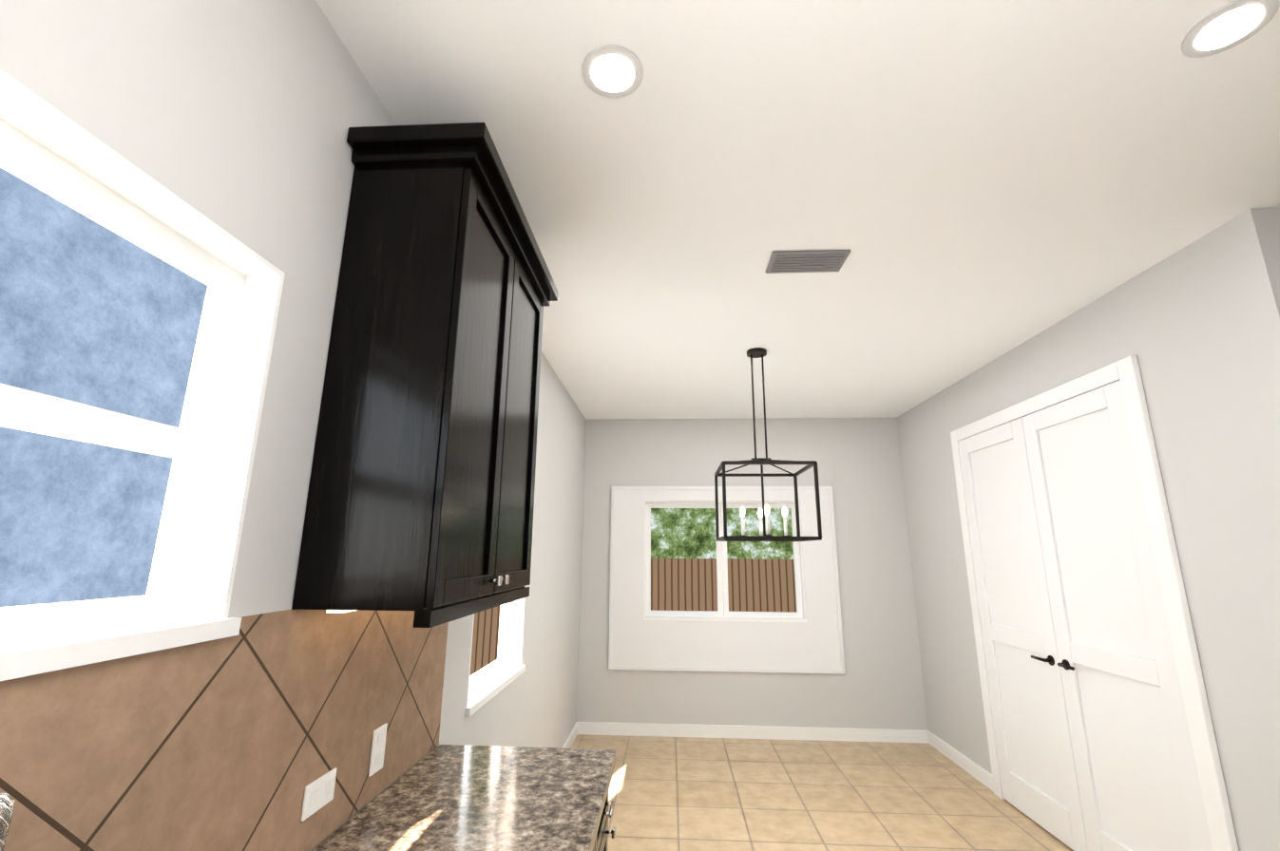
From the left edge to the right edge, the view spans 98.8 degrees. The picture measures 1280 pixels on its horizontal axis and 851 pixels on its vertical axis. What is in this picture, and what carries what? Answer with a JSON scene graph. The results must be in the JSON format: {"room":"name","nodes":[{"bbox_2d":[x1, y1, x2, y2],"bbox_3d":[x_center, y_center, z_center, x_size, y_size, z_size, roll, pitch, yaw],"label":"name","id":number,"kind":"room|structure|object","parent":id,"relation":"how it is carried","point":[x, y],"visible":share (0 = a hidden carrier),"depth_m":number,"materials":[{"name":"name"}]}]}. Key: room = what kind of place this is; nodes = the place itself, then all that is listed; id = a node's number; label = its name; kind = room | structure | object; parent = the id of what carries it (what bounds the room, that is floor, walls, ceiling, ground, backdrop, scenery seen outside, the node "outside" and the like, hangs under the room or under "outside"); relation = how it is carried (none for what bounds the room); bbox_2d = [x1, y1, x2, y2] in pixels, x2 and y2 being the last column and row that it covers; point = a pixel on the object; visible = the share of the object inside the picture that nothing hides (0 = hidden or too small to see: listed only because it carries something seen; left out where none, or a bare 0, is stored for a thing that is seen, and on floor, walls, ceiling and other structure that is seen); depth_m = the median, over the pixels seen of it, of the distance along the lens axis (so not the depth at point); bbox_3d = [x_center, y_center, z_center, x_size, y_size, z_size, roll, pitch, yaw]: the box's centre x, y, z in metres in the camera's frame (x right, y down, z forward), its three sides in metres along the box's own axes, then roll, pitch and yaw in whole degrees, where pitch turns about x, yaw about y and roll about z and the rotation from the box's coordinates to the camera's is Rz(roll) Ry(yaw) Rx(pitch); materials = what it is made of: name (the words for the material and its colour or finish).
{"room":"kitchen","nodes":[
{"label":"kitchen","id":0,"kind":"room"},
{"bbox_2d":[0,0,585,850],"bbox_3d":[-0.850,0.449,1.299,0.144,2.900,8.380,0,-13,3],"label":"wall","id":1,"kind":"structure","parent":0,"point":[236,118],"depth_m":1.15,"materials":[{"name":"grey paint"}]},
{"bbox_2d":[0,68,285,681],"bbox_3d":[-0.883,-0.096,0.578,0.160,0.760,1.170,0,-13,3],"label":"kitchen window","id":2,"kind":"structure","parent":1,"relation":"in","point":[208,446],"depth_m":1.01,"materials":[{"name":"white wood"}]},
{"bbox_2d":[300,767,336,821],"bbox_3d":[-0.769,0.885,1.318,0.008,0.072,0.118,0,-13,3],"label":"electrical outlet","id":3,"kind":"object","parent":1,"relation":"attached to","point":[318,793],"visible":1,"depth_m":1.31,"materials":[{"name":"white plastic"}]},
{"bbox_2d":[368,723,387,777],"bbox_3d":[-0.754,0.935,1.583,0.008,0.118,0.072,0,-13,3],"label":"electrical outlet","id":4,"kind":"object","parent":1,"relation":"attached to","point":[377,754],"visible":1,"depth_m":1.57,"materials":[{"name":"white plastic"}]},
{"bbox_2d":[291,122,557,628],"bbox_3d":[-0.570,-0.073,1.778,0.370,1.265,0.966,0,-13,3],"label":"upper cabinet","id":5,"kind":"object","parent":1,"relation":"attached to","point":[420,502],"visible":1,"depth_m":1.41,"materials":[{"name":"brown wood"}]},
{"bbox_2d":[464,597,525,716],"bbox_3d":[-0.755,0.661,2.853,0.160,1.320,0.890,0,-13,3],"label":"nook window","id":6,"kind":"structure","parent":1,"relation":"in","point":[503,671],"depth_m":3.05,"materials":[{"name":"white"}]},
{"bbox_2d":[562,722,581,748],"bbox_3d":[-0.650,2.362,3.377,0.014,0.100,3.180,0,-13,3],"label":"baseboard","id":7,"kind":"structure","parent":1,"relation":"attached to","point":[573,735],"depth_m":4.65,"materials":[{"name":"white wood"}]},
{"bbox_2d":[576,418,928,730],"bbox_3d":[0.980,1.359,5.221,3.080,2.900,0.140,0,-13,3],"label":"wall","id":8,"kind":"structure","parent":0,"point":[879,684],"depth_m":5.12,"materials":[{"name":"grey paint"}]},
{"bbox_2d":[608,486,845,673],"bbox_3d":[0.779,1.420,5.202,2.120,1.670,0.172,0,-13,3],"label":"window","id":9,"kind":"structure","parent":8,"relation":"in","point":[807,638],"depth_m":5.08,"materials":[{"name":"white"}]},
{"bbox_2d":[577,722,927,744],"bbox_3d":[0.981,2.707,4.833,3.050,0.100,0.014,0,-13,3],"label":"baseboard","id":10,"kind":"structure","parent":8,"relation":"attached to","point":[586,728],"depth_m":4.83,"materials":[{"name":"white"}]},
{"bbox_2d":[315,0,1279,420],"bbox_3d":[1.086,-1.004,1.524,4.200,0.060,8.500,0,-13,3],"label":"ceiling","id":11,"kind":"structure","parent":0,"point":[973,184],"depth_m":1.88,"materials":[{"name":"white paint"}]},
{"bbox_2d":[582,44,643,98],"bbox_3d":[-0.076,-0.978,1.521,0.170,0.008,0.170,0,-13,3],"label":"recessed light","id":12,"kind":"object","parent":11,"relation":"in","point":[615,71],"visible":1,"depth_m":1.51,"materials":[{"name":"grey plastic"}]},
{"bbox_2d":[714,347,821,541],"bbox_3d":[0.769,0.106,3.496,0.548,1.228,0.548,0,-13,3],"label":"chandelier","id":13,"kind":"object","parent":11,"relation":"hanging from","point":[752,353],"visible":1,"depth_m":3.39,"materials":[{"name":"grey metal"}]},
{"bbox_2d":[765,249,850,273],"bbox_3d":[0.760,-0.744,2.500,0.340,0.016,0.180,0,-13,3],"label":"ceiling vent","id":14,"kind":"object","parent":11,"relation":"in","point":[809,261],"visible":1,"depth_m":2.48,"materials":[{"name":"grey metal"}]},
{"bbox_2d":[1181,0,1279,57],"bbox_3d":[1.479,-1.000,1.378,0.170,0.008,0.170,0,-13,3],"label":"recessed light","id":15,"kind":"object","parent":11,"relation":"in","point":[1229,26],"visible":1,"depth_m":1.37,"materials":[{"name":"grey plastic"}]},
{"bbox_2d":[571,734,1073,850],"bbox_3d":[1.066,1.881,0.864,4.200,0.060,8.500,0,-13,3],"label":"floor","id":16,"kind":"structure","parent":0,"point":[695,794],"depth_m":3.63,"materials":[{"name":"tile"}]},
{"bbox_2d":[592,807,604,850],"bbox_3d":[-0.456,1.504,1.343,0.626,0.868,0.522,0,-13,3],"label":"base cabinet","id":17,"kind":"object","parent":16,"relation":"on","point":[601,841],"depth_m":1.72,"materials":[{"name":"brown wood"}]},
{"bbox_2d":[311,745,615,850],"bbox_3d":[-0.500,0.814,0.374,0.651,0.040,3.300,0,-13,3],"label":"countertop","id":18,"kind":"structure","parent":17,"relation":"on","point":[462,798],"depth_m":1.53,"materials":[{"name":"stone"}]},
{"bbox_2d":[0,793,15,850],"bbox_3d":[-0.677,0.602,0.533,0.199,0.440,0.206,0,-13,3],"label":"faucet","id":19,"kind":"object","parent":18,"relation":"on","point":[7,804],"visible":1,"depth_m":0.56,"materials":[{"name":"silver metal"}]},
{"bbox_2d":[604,793,611,850],"bbox_3d":[-0.437,1.581,1.679,0.626,0.868,0.411,0,-13,3],"label":"base cabinet","id":20,"kind":"object","parent":16,"relation":"on","point":[607,814],"depth_m":1.85,"materials":[{"name":"brown wood"}]},
{"bbox_2d":[897,208,1279,850],"bbox_3d":[2.785,0.972,3.473,0.720,2.900,3.520,0,-13,3],"label":"wall","id":21,"kind":"structure","parent":0,"point":[1194,328],"depth_m":2.31,"materials":[{"name":"grey paint"}]},
{"bbox_2d":[927,730,993,792],"bbox_3d":[2.468,2.581,4.240,0.014,0.100,0.996,0,-13,3],"label":"baseboard","id":22,"kind":"structure","parent":21,"relation":"attached to","point":[982,775],"depth_m":4.18,"materials":[{"name":"white wood"}]},
{"bbox_2d":[958,381,1212,850],"bbox_3d":[2.373,1.131,3.172,0.071,2.425,1.554,0,-13,3],"label":"pantry door","id":23,"kind":"structure","parent":21,"relation":"in","point":[1094,744],"depth_m":2.97,"materials":[{"name":"white wood"}]},
{"bbox_2d":[950,355,1239,850],"bbox_3d":[2.394,1.092,3.179,0.029,2.530,1.740,0,-13,3],"label":"door frame","id":24,"kind":"structure","parent":21,"relation":"attached to","point":[1125,372],"depth_m":2.49,"materials":[{"name":"white wood"}]},
{"label":"outside","id":25,"kind":"structure","parent":0,"visible":0},
{"bbox_2d":[0,167,207,608],"bbox_3d":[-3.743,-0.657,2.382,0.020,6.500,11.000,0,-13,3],"label":"window glass","id":26,"kind":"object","parent":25,"point":[94,314],"depth_m":3.60,"materials":[{"name":"glass"}]},
{"bbox_2d":[469,508,796,676],"bbox_3d":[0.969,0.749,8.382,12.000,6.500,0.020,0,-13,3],"label":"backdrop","id":27,"kind":"structure","parent":25,"point":[683,565],"depth_m":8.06,"materials":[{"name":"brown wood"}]}
]}

